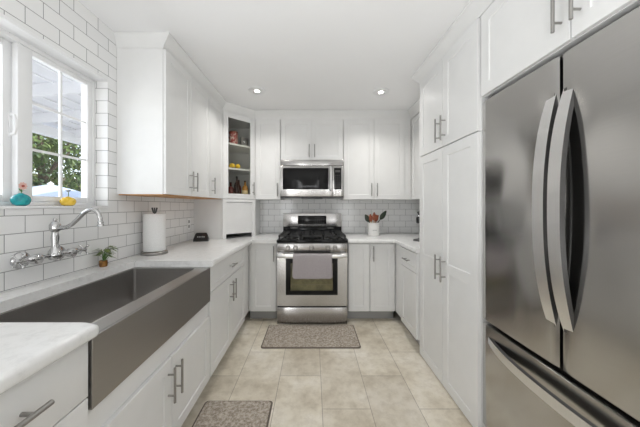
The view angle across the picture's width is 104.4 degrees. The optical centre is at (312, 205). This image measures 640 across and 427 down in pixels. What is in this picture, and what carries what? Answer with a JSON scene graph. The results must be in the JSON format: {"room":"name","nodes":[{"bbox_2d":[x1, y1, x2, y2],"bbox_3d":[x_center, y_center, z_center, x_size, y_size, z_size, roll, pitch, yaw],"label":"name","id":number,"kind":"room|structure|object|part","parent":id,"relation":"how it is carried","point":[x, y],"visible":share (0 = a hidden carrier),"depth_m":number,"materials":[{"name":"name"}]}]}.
{"room":"kitchen","nodes":[
{"label":"kitchen","id":0,"kind":"room"},
{"bbox_2d":[0,0,193,309],"bbox_3d":[-1.397,0.064,0.584,0.152,2.438,5.537,0,0,0],"label":"wall","id":1,"kind":"structure","parent":0,"point":[68,25],"depth_m":1.45,"materials":[{"name":"tile"}]},
{"bbox_2d":[0,28,94,205],"bbox_3d":[-1.435,-0.400,1.168,0.074,0.798,0.852,0,0,0],"label":"window","id":2,"kind":"structure","parent":1,"relation":"in","point":[16,55],"depth_m":1.21,"materials":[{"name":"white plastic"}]},
{"bbox_3d":[-1.453,-0.400,0.977,0.033,0.756,0.428,0,0,0],"label":"sash","id":3,"kind":"part","parent":2,"relation":"part of","materials":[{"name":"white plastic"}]},
{"bbox_2d":[0,12,107,80],"bbox_3d":[-1.358,-0.809,1.168,0.080,0.017,0.852,0,0,0],"label":"trim","id":4,"kind":"structure","parent":1,"relation":"attached to","point":[6,23],"depth_m":1.25,"materials":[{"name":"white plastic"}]},
{"bbox_2d":[0,206,108,208],"bbox_3d":[-1.356,0.006,1.168,0.085,0.013,0.852,0,0,0],"label":"trim","id":5,"kind":"structure","parent":1,"relation":"attached to","point":[1,207],"depth_m":1.22,"materials":[{"name":"white plastic"}]},
{"bbox_2d":[10,182,31,205],"bbox_3d":[-1.355,-0.056,1.151,0.066,0.112,0.066,0,0,0],"label":"bud vase","id":6,"kind":"object","parent":5,"relation":"on","point":[20,199],"visible":0.97,"depth_m":1.14,"materials":[{"name":"teal glass"}]},
{"bbox_2d":[59,190,75,205],"bbox_3d":[-1.355,-0.046,1.372,0.069,0.092,0.069,0,0,0],"label":"bud vase","id":7,"kind":"object","parent":5,"relation":"on","point":[66,201],"visible":0.94,"depth_m":1.35,"materials":[{"name":"yellow glass"}]},
{"bbox_2d":[10,207,103,268],"bbox_3d":[-1.220,0.144,1.180,0.323,0.275,0.283,0,0,35],"label":"faucet","id":8,"kind":"object","parent":1,"relation":"attached to","point":[19,260],"visible":1,"depth_m":1.19,"materials":[{"name":"silver metal"}]},
{"bbox_3d":[-1.247,0.236,1.050,0.057,0.056,0.033,0,0,0],"label":"cross handle","id":9,"kind":"part","parent":8,"relation":"part of","materials":[{"name":"silver metal"}]},
{"bbox_3d":[-1.129,0.062,1.199,0.235,0.111,0.030,0,0,0],"label":"spout","id":10,"kind":"part","parent":8,"relation":"part of","materials":[{"name":"silver metal"}]},
{"bbox_3d":[-1.247,0.236,1.347,0.057,0.056,0.033,0,0,0],"label":"cross handle","id":11,"kind":"part","parent":8,"relation":"part of","materials":[{"name":"silver metal"}]},
{"bbox_2d":[117,48,209,197],"bbox_3d":[-1.136,-0.567,2.024,0.368,0.987,0.715,0,0,0],"label":"upper cabinet","id":12,"kind":"object","parent":1,"relation":"attached to","point":[163,114],"visible":1,"depth_m":1.67,"materials":[{"name":"paint"}]},
{"bbox_3d":[-1.000,-0.569,1.846,0.019,0.975,0.352,0,0,0],"label":"door","id":13,"kind":"part","parent":12,"relation":"part of","materials":[{"name":"paint"}]},
{"bbox_3d":[-1.000,-0.569,2.202,0.019,0.975,0.352,0,0,0],"label":"door","id":14,"kind":"part","parent":12,"relation":"part of","materials":[{"name":"paint"}]},
{"bbox_2d":[187,218,190,229],"bbox_3d":[-1.317,0.191,2.631,0.008,0.117,0.071,0,0,0],"label":"wall outlet","id":15,"kind":"object","parent":1,"relation":"attached to","point":[188,219],"visible":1,"depth_m":2.62,"materials":[{"name":"white plastic"}]},
{"bbox_2d":[179,97,222,198],"bbox_3d":[-1.136,-0.567,2.565,0.368,0.987,0.362,0,0,0],"label":"upper cabinet","id":16,"kind":"object","parent":1,"relation":"attached to","point":[216,113],"visible":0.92,"depth_m":2.55,"materials":[{"name":"paint"}]},
{"bbox_3d":[-0.971,-0.197,2.424,0.039,0.158,0.012,0,0,0],"label":"handle","id":17,"kind":"part","parent":16,"relation":"part of","materials":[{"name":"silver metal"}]},
{"bbox_3d":[-1.000,-0.569,2.566,0.019,0.975,0.357,0,0,0],"label":"door","id":18,"kind":"part","parent":16,"relation":"part of","materials":[{"name":"paint"}]},
{"bbox_2d":[114,0,494,119],"bbox_3d":[-0.059,-1.108,1.712,2.523,0.094,2.662,0,0,0],"label":"trim","id":19,"kind":"structure","parent":1,"relation":"attached to","point":[474,9],"depth_m":2.00,"materials":[{"name":"paint"}]},
{"bbox_2d":[78,0,469,119],"bbox_3d":[0.114,-1.206,0.584,3.175,0.102,5.842,0,0,0],"label":"ceiling","id":20,"kind":"structure","parent":0,"point":[304,54],"depth_m":1.75,"materials":[{"name":"paint"}]},
{"bbox_2d":[248,86,265,94],"bbox_3d":[-0.559,-1.151,2.477,0.168,0.009,0.168,0,0,0],"label":"recessed light","id":21,"kind":"object","parent":20,"relation":"in","point":[256,90],"visible":1,"depth_m":2.46,"materials":[{"name":"white plastic"}]},
{"bbox_2d":[372,88,389,95],"bbox_3d":[0.686,-1.151,2.502,0.168,0.009,0.168,0,0,0],"label":"recessed light","id":22,"kind":"object","parent":20,"relation":"in","point":[379,91],"visible":1,"depth_m":2.48,"materials":[{"name":"white plastic"}]},
{"bbox_2d":[181,311,472,426],"bbox_3d":[0.114,1.333,0.584,3.175,0.102,5.842,0,0,0],"label":"floor","id":23,"kind":"structure","parent":0,"point":[387,381],"depth_m":1.79,"materials":[{"name":"tile"}]},
{"bbox_2d":[0,342,87,426],"bbox_3d":[-0.978,0.848,0.532,0.643,0.870,0.479,0,0,0],"label":"base cabinet","id":24,"kind":"object","parent":23,"relation":"on","point":[56,395],"visible":0.78,"depth_m":0.66,"materials":[{"name":"paint"}]},
{"bbox_3d":[-0.676,0.498,0.536,0.040,0.014,0.188,0,0,0],"label":"handle","id":25,"kind":"part","parent":24,"relation":"part of","materials":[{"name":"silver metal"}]},
{"bbox_3d":[-0.706,0.880,0.532,0.019,0.572,0.472,0,0,0],"label":"door","id":26,"kind":"part","parent":24,"relation":"part of","materials":[{"name":"paint"}]},
{"bbox_2d":[88,304,209,426],"bbox_3d":[-0.978,0.962,1.224,0.642,0.641,0.903,0,0,0],"label":"base cabinet","id":27,"kind":"object","parent":23,"relation":"on","point":[164,389],"visible":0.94,"depth_m":1.18,"materials":[{"name":"paint"}]},
{"bbox_3d":[-0.706,0.955,0.999,0.019,0.422,0.446,0,0,0],"label":"door","id":28,"kind":"part","parent":27,"relation":"part of","materials":[{"name":"paint"}]},
{"bbox_3d":[-0.676,0.861,1.191,0.039,0.168,0.012,0,0,0],"label":"handle","id":29,"kind":"part","parent":27,"relation":"part of","materials":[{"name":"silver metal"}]},
{"bbox_3d":[-0.676,0.861,1.257,0.039,0.168,0.012,0,0,0],"label":"handle","id":30,"kind":"part","parent":27,"relation":"part of","materials":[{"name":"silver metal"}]},
{"bbox_3d":[-0.706,0.955,1.449,0.019,0.422,0.446,0,0,0],"label":"door","id":31,"kind":"part","parent":27,"relation":"part of","materials":[{"name":"paint"}]},
{"bbox_2d":[134,245,248,376],"bbox_3d":[-0.978,0.848,2.217,0.642,0.870,1.081,0,0,0],"label":"base cabinet","id":32,"kind":"object","parent":23,"relation":"on","point":[228,306],"visible":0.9,"depth_m":2.01,"materials":[{"name":"paint"}]},
{"bbox_2d":[0,233,280,394],"bbox_3d":[-0.857,0.390,1.778,0.927,0.043,3.149,0,0,0],"label":"countertop","id":33,"kind":"structure","parent":32,"relation":"on","point":[26,348],"depth_m":1.00,"materials":[{"name":"white stone"}]},
{"bbox_2d":[0,267,209,409],"bbox_3d":[-0.947,0.531,1.224,0.509,0.238,0.894,0,0,0],"label":"farmhouse sink","id":34,"kind":"object","parent":33,"relation":"in","point":[136,311],"visible":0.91,"depth_m":1.14,"materials":[{"name":"silver metal"}]},
{"bbox_2d":[93,246,116,266],"bbox_3d":[-1.265,0.307,1.524,0.125,0.123,0.110,0,0,0],"label":"potted plant","id":35,"kind":"object","parent":33,"relation":"on","point":[102,263],"visible":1,"depth_m":1.50,"materials":[{"name":"green plant"}]},
{"bbox_3d":[-1.275,0.349,1.509,0.043,0.038,0.043,0,0,0],"label":"pot","id":36,"kind":"part","parent":35,"relation":"part of","materials":[{"name":"orange ceramic"}]},
{"bbox_2d":[140,207,167,255],"bbox_3d":[-1.222,0.190,1.913,0.180,0.357,0.180,0,0,0],"label":"paper towel holder","id":37,"kind":"object","parent":33,"relation":"on","point":[154,225],"visible":0.99,"depth_m":1.85,"materials":[{"name":"white paper"}]},
{"bbox_2d":[193,233,208,241],"bbox_3d":[-1.169,0.325,2.599,0.151,0.088,0.061,0,0,-7],"label":"digital clock","id":38,"kind":"object","parent":33,"relation":"on","point":[198,237],"visible":1,"depth_m":2.58,"materials":[{"name":"black plastic"}]},
{"bbox_2d":[194,199,259,238],"bbox_3d":[-1.012,0.145,3.044,0.617,0.446,0.613,0,0,0],"label":"appliance garage","id":39,"kind":"object","parent":33,"relation":"on","point":[218,218],"visible":0.96,"depth_m":2.76,"materials":[{"name":"paint"}]},
{"bbox_3d":[-0.857,0.145,2.889,0.415,0.446,0.018,0,0,-45],"label":"frame","id":40,"kind":"part","parent":39,"relation":"part of","materials":[{"name":"paint"}]},
{"bbox_3d":[-0.859,0.137,2.891,0.328,0.359,0.009,0,0,-45],"label":"lift door","id":41,"kind":"part","parent":39,"relation":"part of","materials":[{"name":"paint"}]},
{"bbox_3d":[-0.706,0.880,1.895,0.019,0.572,0.422,0,0,0],"label":"door","id":42,"kind":"part","parent":32,"relation":"part of","materials":[{"name":"paint"}]},
{"bbox_3d":[-0.706,0.504,2.107,0.019,0.171,0.846,0,0,0],"label":"drawer","id":43,"kind":"part","parent":32,"relation":"part of","materials":[{"name":"paint"}]},
{"bbox_3d":[-0.706,0.880,2.320,0.019,0.572,0.420,0,0,0],"label":"door","id":44,"kind":"part","parent":32,"relation":"part of","materials":[{"name":"paint"}]},
{"bbox_2d":[192,401,272,426],"bbox_3d":[-0.481,1.277,1.194,0.442,0.011,0.866,0,0,0],"label":"kitchen mat","id":45,"kind":"object","parent":23,"relation":"on","point":[212,413],"visible":1,"depth_m":1.51,"materials":[{"name":"grey carpet"}]},
{"bbox_2d":[249,244,276,317],"bbox_3d":[-0.554,0.848,3.025,0.318,0.870,0.642,0,0,0],"label":"base cabinet","id":46,"kind":"object","parent":23,"relation":"on","point":[262,257],"visible":0.86,"depth_m":2.75,"materials":[{"name":"paint"}]},
{"bbox_2d":[261,325,360,348],"bbox_3d":[-0.019,1.277,2.447,0.909,0.011,0.437,0,0,0],"label":"kitchen mat","id":47,"kind":"object","parent":23,"relation":"on","point":[276,336],"visible":1,"depth_m":2.40,"materials":[{"name":"grey carpet"}]},
{"bbox_2d":[277,213,347,323],"bbox_3d":[-0.009,0.688,2.957,0.764,1.189,0.730,0,0,0],"label":"gas range","id":48,"kind":"object","parent":23,"relation":"on","point":[299,301],"visible":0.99,"depth_m":2.67,"materials":[{"name":"grey metal"}]},
{"bbox_3d":[-0.009,1.188,2.694,0.760,0.182,0.038,0,0,0],"label":"storage drawer","id":49,"kind":"part","parent":48,"relation":"part of","materials":[{"name":"silver metal"}]},
{"bbox_3d":[-0.009,0.791,2.694,0.760,0.577,0.038,0,0,0],"label":"oven door","id":50,"kind":"part","parent":48,"relation":"part of","materials":[{"name":"silver metal"}]},
{"bbox_3d":[-0.009,0.530,2.634,0.732,0.037,0.083,0,0,0],"label":"oven handle","id":51,"kind":"part","parent":48,"relation":"part of","materials":[{"name":"silver metal"}]},
{"bbox_3d":[-0.009,0.450,2.711,0.760,0.086,0.079,0,0,0],"label":"control panel","id":52,"kind":"part","parent":48,"relation":"part of","materials":[{"name":"silver metal"}]},
{"bbox_2d":[292,254,332,278],"bbox_3d":[-0.006,0.630,2.603,0.420,0.261,0.044,0,0,0],"label":"dish towel","id":53,"kind":"object","parent":48,"relation":"hanging from","point":[305,266],"visible":1,"depth_m":2.58,"materials":[{"name":"grey fabric"}]},
{"bbox_2d":[277,234,347,242],"bbox_3d":[-0.009,0.380,2.987,0.764,0.028,0.660,0,0,0],"label":"cooktop","id":54,"kind":"object","parent":48,"relation":"in","point":[323,239],"depth_m":2.68,"materials":[{"name":"black metal"}]},
{"bbox_2d":[347,243,394,317],"bbox_3d":[0.653,0.848,3.025,0.526,0.870,0.642,0,0,0],"label":"base cabinet","id":55,"kind":"object","parent":23,"relation":"on","point":[370,266],"visible":0.98,"depth_m":2.75,"materials":[{"name":"paint"}]},
{"bbox_3d":[0.508,0.792,2.753,0.226,0.747,0.019,0,0,0],"label":"door","id":56,"kind":"part","parent":55,"relation":"part of","materials":[{"name":"paint"}]},
{"bbox_3d":[0.766,0.792,2.753,0.264,0.747,0.019,0,0,0],"label":"door","id":57,"kind":"part","parent":55,"relation":"part of","materials":[{"name":"paint"}]},
{"bbox_2d":[395,244,419,344],"bbox_3d":[1.181,0.848,2.457,0.642,0.870,0.606,0,0,0],"label":"base cabinet","id":58,"kind":"object","parent":23,"relation":"on","point":[407,262],"visible":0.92,"depth_m":2.35,"materials":[{"name":"paint"}]},
{"bbox_2d":[344,233,419,252],"bbox_3d":[0.967,0.390,2.753,1.164,0.043,1.198,0,0,0],"label":"countertop","id":59,"kind":"structure","parent":58,"relation":"on","point":[405,240],"depth_m":2.73,"materials":[{"name":"white stone"}]},
{"bbox_2d":[367,222,378,235],"bbox_3d":[0.752,0.287,3.086,0.147,0.163,0.147,0,0,0],"label":"utensil crock","id":60,"kind":"object","parent":59,"relation":"on","point":[373,228],"visible":0.98,"depth_m":3.02,"materials":[{"name":"white ceramic"}]},
{"bbox_2d":[377,211,386,222],"bbox_3d":[0.810,0.202,3.082,0.209,0.292,0.011,0,0,3],"label":"spatula","id":61,"kind":"object","parent":60,"relation":"in","point":[382,216],"visible":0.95,"depth_m":3.08,"materials":[{"name":"green plastic"}]},
{"bbox_2d":[413,211,419,241],"bbox_3d":[1.123,0.211,2.621,0.122,0.314,0.122,0,0,0],"label":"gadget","id":62,"kind":"object","parent":59,"relation":"on","point":[418,212],"visible":0.68,"depth_m":2.61,"materials":[{"name":"grey metal"}]},
{"bbox_3d":[0.909,0.504,2.347,0.019,0.171,0.371,0,0,0],"label":"drawer","id":63,"kind":"part","parent":58,"relation":"part of","materials":[{"name":"paint"}]},
{"bbox_3d":[0.909,0.880,2.347,0.019,0.572,0.371,0,0,0],"label":"door","id":64,"kind":"part","parent":58,"relation":"part of","materials":[{"name":"paint"}]},
{"bbox_2d":[420,17,488,426],"bbox_3d":[1.204,0.112,1.768,0.642,2.341,0.766,0,0,0],"label":"pantry cabinet","id":65,"kind":"object","parent":23,"relation":"on","point":[451,101],"visible":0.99,"depth_m":1.64,"materials":[{"name":"paint"}]},
{"bbox_3d":[0.931,-0.739,1.959,0.019,0.631,0.378,0,0,0],"label":"door","id":66,"kind":"part","parent":65,"relation":"part of","materials":[{"name":"paint"}]},
{"bbox_3d":[0.931,0.429,1.959,0.019,1.690,0.378,0,0,0],"label":"door","id":67,"kind":"part","parent":65,"relation":"part of","materials":[{"name":"paint"}]},
{"bbox_3d":[0.903,-0.546,1.806,0.039,0.173,0.012,0,0,0],"label":"handle","id":68,"kind":"part","parent":65,"relation":"part of","materials":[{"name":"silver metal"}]},
{"bbox_3d":[0.903,0.442,1.806,0.039,0.178,0.012,0,0,0],"label":"handle","id":69,"kind":"part","parent":65,"relation":"part of","materials":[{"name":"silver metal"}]},
{"bbox_3d":[0.903,-0.546,1.730,0.039,0.173,0.012,0,0,0],"label":"handle","id":70,"kind":"part","parent":65,"relation":"part of","materials":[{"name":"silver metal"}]},
{"bbox_3d":[0.903,0.442,1.730,0.039,0.178,0.012,0,0,0],"label":"handle","id":71,"kind":"part","parent":65,"relation":"part of","materials":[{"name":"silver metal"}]},
{"bbox_3d":[0.931,-0.739,1.577,0.019,0.631,0.378,0,0,0],"label":"door","id":72,"kind":"part","parent":65,"relation":"part of","materials":[{"name":"paint"}]},
{"bbox_3d":[0.931,0.429,1.577,0.019,1.690,0.378,0,0,0],"label":"door","id":73,"kind":"part","parent":65,"relation":"part of","materials":[{"name":"paint"}]},
{"bbox_2d":[483,6,639,426],"bbox_3d":[1.197,0.347,0.936,0.649,1.872,0.886,0,0,0],"label":"refrigerator","id":74,"kind":"object","parent":23,"relation":"on","point":[561,142],"visible":1,"depth_m":0.90,"materials":[{"name":"grey metal"}]},
{"bbox_3d":[0.968,0.023,1.164,0.061,1.199,0.430,0,0,0],"label":"fridge door","id":75,"kind":"part","parent":74,"relation":"part of","materials":[{"name":"silver metal"}]},
{"bbox_3d":[0.923,0.015,0.979,0.075,0.930,0.048,0,0,0],"label":"handle","id":76,"kind":"part","parent":74,"relation":"part of","materials":[{"name":"silver metal"}]},
{"bbox_3d":[0.923,0.015,0.914,0.075,0.930,0.048,0,0,0],"label":"handle","id":77,"kind":"part","parent":74,"relation":"part of","materials":[{"name":"silver metal"}]},
{"bbox_3d":[0.968,0.925,0.936,0.061,0.564,0.886,0,0,0],"label":"freezer drawer","id":78,"kind":"part","parent":74,"relation":"part of","materials":[{"name":"silver metal"}]},
{"bbox_3d":[0.968,0.023,0.714,0.061,1.199,0.443,0,0,0],"label":"fridge door","id":79,"kind":"part","parent":74,"relation":"part of","materials":[{"name":"silver metal"}]},
{"bbox_2d":[248,199,419,232],"bbox_3d":[0.114,0.064,3.429,3.175,2.438,0.152,0,0,0],"label":"wall","id":80,"kind":"structure","parent":0,"point":[401,215],"depth_m":3.35,"materials":[{"name":"tile"}]},
{"bbox_2d":[223,111,254,199],"bbox_3d":[-1.010,-0.570,3.047,0.617,0.980,0.607,0,0,0],"label":"upper cabinet","id":81,"kind":"object","parent":80,"relation":"attached to","point":[243,155],"visible":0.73,"depth_m":3.01,"materials":[{"name":"paint"}]},
{"bbox_2d":[228,182,233,193],"bbox_3d":[-0.960,-0.188,2.892,0.069,0.178,0.069,0,0,0],"label":"bottle","id":82,"kind":"object","parent":81,"relation":"in","point":[230,188],"visible":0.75,"depth_m":2.87,"materials":[{"name":"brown glass"}]},
{"bbox_2d":[229,131,237,143],"bbox_3d":[-0.939,-0.799,2.921,0.104,0.147,0.104,0,0,0],"label":"canister","id":83,"kind":"object","parent":81,"relation":"on","point":[233,135],"visible":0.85,"depth_m":2.88,"materials":[{"name":"red metal"}]},
{"bbox_2d":[234,176,239,193],"bbox_3d":[-0.906,-0.226,2.953,0.069,0.254,0.069,0,0,0],"label":"bottle","id":84,"kind":"object","parent":81,"relation":"in","point":[236,185],"visible":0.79,"depth_m":2.93,"materials":[{"name":"brown glass"}]},
{"bbox_2d":[228,142,249,152],"bbox_3d":[-1.018,-0.716,3.052,0.564,0.019,0.561,0,0,0],"label":"shelf","id":85,"kind":"object","parent":81,"relation":"attached to","point":[232,147],"depth_m":3.05,"materials":[{"name":"paint"}]},
{"bbox_2d":[228,167,249,174],"bbox_3d":[-1.018,-0.431,3.052,0.564,0.019,0.561,0,0,0],"label":"shelf","id":86,"kind":"object","parent":81,"relation":"attached to","point":[231,171],"depth_m":3.03,"materials":[{"name":"paint"}]},
{"bbox_2d":[241,137,247,145],"bbox_3d":[-0.830,-0.776,3.006,0.014,0.102,0.096,0,0,45],"label":"picture frame","id":87,"kind":"object","parent":81,"relation":"on","point":[244,141],"visible":0.72,"depth_m":3.01,"materials":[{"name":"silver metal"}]},
{"bbox_2d":[242,181,247,193],"bbox_3d":[-0.827,-0.203,3.018,0.073,0.208,0.073,0,0,0],"label":"bottle","id":88,"kind":"object","parent":81,"relation":"in","point":[244,188],"visible":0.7,"depth_m":2.99,"materials":[{"name":"orange glass"}]},
{"bbox_2d":[255,119,283,199],"bbox_3d":[-0.555,-0.571,3.168,0.319,0.980,0.368,0,0,0],"label":"upper cabinet","id":89,"kind":"object","parent":80,"relation":"attached to","point":[267,131],"visible":0.98,"depth_m":3.03,"materials":[{"name":"paint"}]},
{"bbox_2d":[281,119,342,159],"bbox_3d":[-0.013,-0.805,3.168,0.761,0.507,0.368,0,0,0],"label":"upper cabinet","id":90,"kind":"object","parent":80,"relation":"attached to","point":[301,139],"visible":0.89,"depth_m":3.03,"materials":[{"name":"paint"}]},
{"bbox_3d":[-0.202,-0.804,3.032,0.375,0.503,0.019,0,0,0],"label":"door","id":91,"kind":"part","parent":90,"relation":"part of","materials":[{"name":"paint"}]},
{"bbox_2d":[280,160,343,198],"bbox_3d":[-0.013,-0.319,3.119,0.752,0.460,0.458,0,0,0],"label":"microwave","id":92,"kind":"object","parent":90,"relation":"attached to","point":[299,179],"visible":1,"depth_m":2.94,"materials":[{"name":"grey metal"}]},
{"bbox_3d":[-0.079,-0.295,2.958,0.620,0.362,0.038,0,0,0],"label":"door","id":93,"kind":"part","parent":92,"relation":"part of","materials":[{"name":"silver metal"}]},
{"bbox_3d":[0.210,-0.324,2.917,0.024,0.302,0.053,0,0,0],"label":"handle","id":94,"kind":"part","parent":92,"relation":"part of","materials":[{"name":"silver metal"}]},
{"bbox_3d":[0.298,-0.295,2.958,0.130,0.362,0.037,0,0,0],"label":"control panel","id":95,"kind":"part","parent":92,"relation":"part of","materials":[{"name":"silver metal"}]},
{"bbox_3d":[0.177,-0.804,3.032,0.375,0.503,0.019,0,0,0],"label":"door","id":96,"kind":"part","parent":90,"relation":"part of","materials":[{"name":"paint"}]},
{"bbox_2d":[340,119,410,199],"bbox_3d":[0.785,-0.571,3.168,0.830,0.980,0.368,0,0,0],"label":"upper cabinet","id":97,"kind":"object","parent":80,"relation":"attached to","point":[376,152],"visible":1,"depth_m":3.03,"materials":[{"name":"paint"}]},
{"bbox_3d":[0.559,-0.569,3.032,0.366,0.975,0.019,0,0,0],"label":"door","id":98,"kind":"part","parent":97,"relation":"part of","materials":[{"name":"paint"}]},
{"bbox_3d":[0.930,-0.569,3.032,0.368,0.975,0.019,0,0,0],"label":"door","id":99,"kind":"part","parent":97,"relation":"part of","materials":[{"name":"paint"}]},
{"bbox_3d":[1.626,0.063,0.584,0.152,2.438,5.537,0,0,0],"label":"wall","id":100,"kind":"structure","parent":0,"visible":0},
{"bbox_2d":[411,113,419,198],"bbox_3d":[1.375,-0.571,2.597,0.344,0.980,0.885,0,0,0],"label":"upper cabinet","id":101,"kind":"object","parent":100,"relation":"attached to","point":[415,122],"visible":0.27,"depth_m":2.92,"materials":[{"name":"paint"}]},
{"bbox_2d":[481,0,639,97],"bbox_3d":[1.213,-0.831,0.893,0.642,0.457,0.979,0,0,0],"label":"upper cabinet","id":102,"kind":"object","parent":100,"relation":"attached to","point":[519,37],"visible":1,"depth_m":1.06,"materials":[{"name":"paint"}]},
{"bbox_3d":[0.940,-0.829,1.137,0.019,0.450,0.477,0,0,0],"label":"door","id":103,"kind":"part","parent":102,"relation":"part of","materials":[{"name":"paint"}]},
{"bbox_3d":[0.911,-0.739,0.930,0.039,0.178,0.012,0,0,0],"label":"handle","id":104,"kind":"part","parent":102,"relation":"part of","materials":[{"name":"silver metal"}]},
{"bbox_3d":[0.911,-0.739,0.864,0.039,0.178,0.012,0,0,0],"label":"handle","id":105,"kind":"part","parent":102,"relation":"part of","materials":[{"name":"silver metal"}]},
{"bbox_3d":[0.940,-0.829,0.651,0.019,0.450,0.488,0,0,0],"label":"door","id":106,"kind":"part","parent":102,"relation":"part of","materials":[{"name":"paint"}]},
{"label":"outside","id":107,"kind":"structure","parent":0,"visible":0},
{"bbox_3d":[-12.168,1.384,5.080,21.384,0.102,25.400,0,0,0],"label":"ground","id":108,"kind":"structure","parent":107,"visible":0},
{"bbox_2d":[32,152,51,186],"bbox_3d":[-7.444,-0.820,5.427,2.520,4.317,2.908,0,0,0],"label":"tree","id":109,"kind":"object","parent":108,"relation":"on","point":[33,178],"visible":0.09,"depth_m":6.45,"materials":[{"name":"green plant"}]},
{"bbox_2d":[32,59,80,144],"bbox_3d":[-3.061,-0.175,3.810,3.124,3.018,9.652,0,0,0],"label":"patio cover","id":110,"kind":"object","parent":108,"relation":"on","point":[44,78],"visible":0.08,"depth_m":3.56,"materials":[{"name":"paint"}]},
{"bbox_2d":[32,133,80,190],"bbox_3d":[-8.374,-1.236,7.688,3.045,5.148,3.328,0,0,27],"label":"tree","id":111,"kind":"object","parent":108,"relation":"on","point":[41,159],"visible":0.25,"depth_m":7.59,"materials":[{"name":"green plant"}]},
{"bbox_2d":[32,182,80,202],"bbox_3d":[-5.994,0.390,5.664,2.253,1.887,2.253,0,0,11],"label":"patio umbrella","id":112,"kind":"object","parent":108,"relation":"on","point":[51,190],"visible":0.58,"depth_m":5.33,"materials":[{"name":"fabric"}]},
{"bbox_2d":[48,144,80,190],"bbox_3d":[-11.624,-1.717,13.079,4.176,6.109,4.106,0,0,24],"label":"tree","id":113,"kind":"object","parent":108,"relation":"on","point":[73,145],"visible":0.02,"depth_m":12.16,"materials":[{"name":"green plant"}]},
{"bbox_2d":[62,144,80,191],"bbox_3d":[-8.707,-1.371,10.892,3.386,5.418,3.290,0,0,-26],"label":"tree","id":114,"kind":"object","parent":108,"relation":"on","point":[64,144],"visible":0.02,"depth_m":9.85,"materials":[{"name":"green plant"}]}
]}

